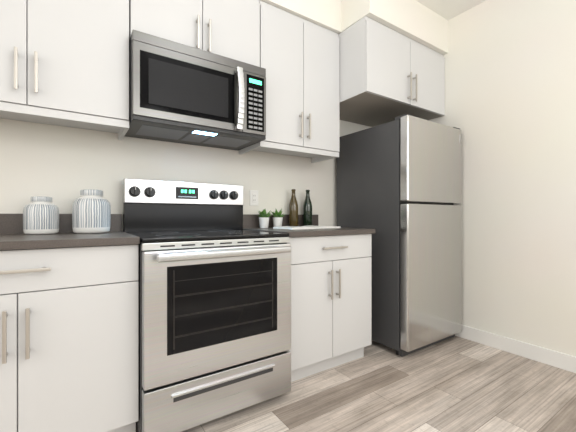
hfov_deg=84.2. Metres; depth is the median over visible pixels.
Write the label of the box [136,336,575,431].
floor
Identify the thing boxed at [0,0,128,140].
upper cabinet
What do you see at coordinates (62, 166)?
wall
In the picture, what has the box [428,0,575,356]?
wall
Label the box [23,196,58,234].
jar
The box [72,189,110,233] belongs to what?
jar
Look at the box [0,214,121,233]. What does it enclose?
backsplash
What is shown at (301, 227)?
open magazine
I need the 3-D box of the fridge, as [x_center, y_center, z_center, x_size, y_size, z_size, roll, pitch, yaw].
[0.925,0.146,2.707,0.715,1.727,0.726,0,0,-34]
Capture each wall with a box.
[0,118,370,231]
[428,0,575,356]
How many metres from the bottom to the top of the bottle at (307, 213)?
0.302 m
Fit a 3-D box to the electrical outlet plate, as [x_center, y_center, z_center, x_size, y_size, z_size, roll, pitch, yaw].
[-0.255,-0.136,2.406,0.072,0.116,0.009,0,0,-34]
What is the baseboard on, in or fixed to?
attached to the wall at (510, 89)
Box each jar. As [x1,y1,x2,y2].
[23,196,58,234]
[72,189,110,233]
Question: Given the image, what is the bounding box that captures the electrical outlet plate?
[250,190,257,205]
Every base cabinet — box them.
[0,246,138,431]
[243,214,374,381]
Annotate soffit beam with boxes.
[260,0,447,54]
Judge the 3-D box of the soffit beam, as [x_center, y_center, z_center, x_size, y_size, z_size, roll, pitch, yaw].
[-1.052,-1.549,1.498,5.444,0.282,0.628,0,0,-34]
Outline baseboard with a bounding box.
[455,325,575,372]
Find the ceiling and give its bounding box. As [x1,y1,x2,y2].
[416,0,485,19]
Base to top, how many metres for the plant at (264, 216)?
0.148 m
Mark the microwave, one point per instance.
(182, 93)
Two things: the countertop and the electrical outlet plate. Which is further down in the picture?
the countertop
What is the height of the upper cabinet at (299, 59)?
0.952 m
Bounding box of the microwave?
[125,30,265,149]
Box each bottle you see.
[289,189,297,225]
[303,190,311,225]
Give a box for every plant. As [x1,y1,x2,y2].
[258,208,270,227]
[272,208,285,226]
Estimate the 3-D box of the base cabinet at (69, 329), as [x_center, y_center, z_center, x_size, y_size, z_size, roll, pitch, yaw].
[-1.164,0.566,1.426,0.818,0.888,0.618,0,0,-34]
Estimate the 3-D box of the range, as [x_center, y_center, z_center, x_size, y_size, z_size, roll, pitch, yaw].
[-0.461,0.396,1.799,0.758,1.228,0.727,0,0,-34]
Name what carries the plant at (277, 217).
on the base cabinet at (330, 297)
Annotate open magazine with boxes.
[273,226,340,229]
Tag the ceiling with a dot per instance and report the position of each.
(448, 9)
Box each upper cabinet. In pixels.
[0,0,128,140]
[129,0,259,66]
[239,0,338,162]
[339,16,444,126]
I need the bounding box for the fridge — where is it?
[337,114,461,356]
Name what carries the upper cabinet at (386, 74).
attached to the wall at (62, 166)
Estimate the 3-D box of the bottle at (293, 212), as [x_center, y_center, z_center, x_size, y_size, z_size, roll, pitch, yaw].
[0.044,-0.062,2.526,0.075,0.302,0.075,0,0,-34]
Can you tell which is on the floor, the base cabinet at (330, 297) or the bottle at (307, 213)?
the base cabinet at (330, 297)
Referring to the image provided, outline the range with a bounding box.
[123,178,290,431]
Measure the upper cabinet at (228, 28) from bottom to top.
0.476 m

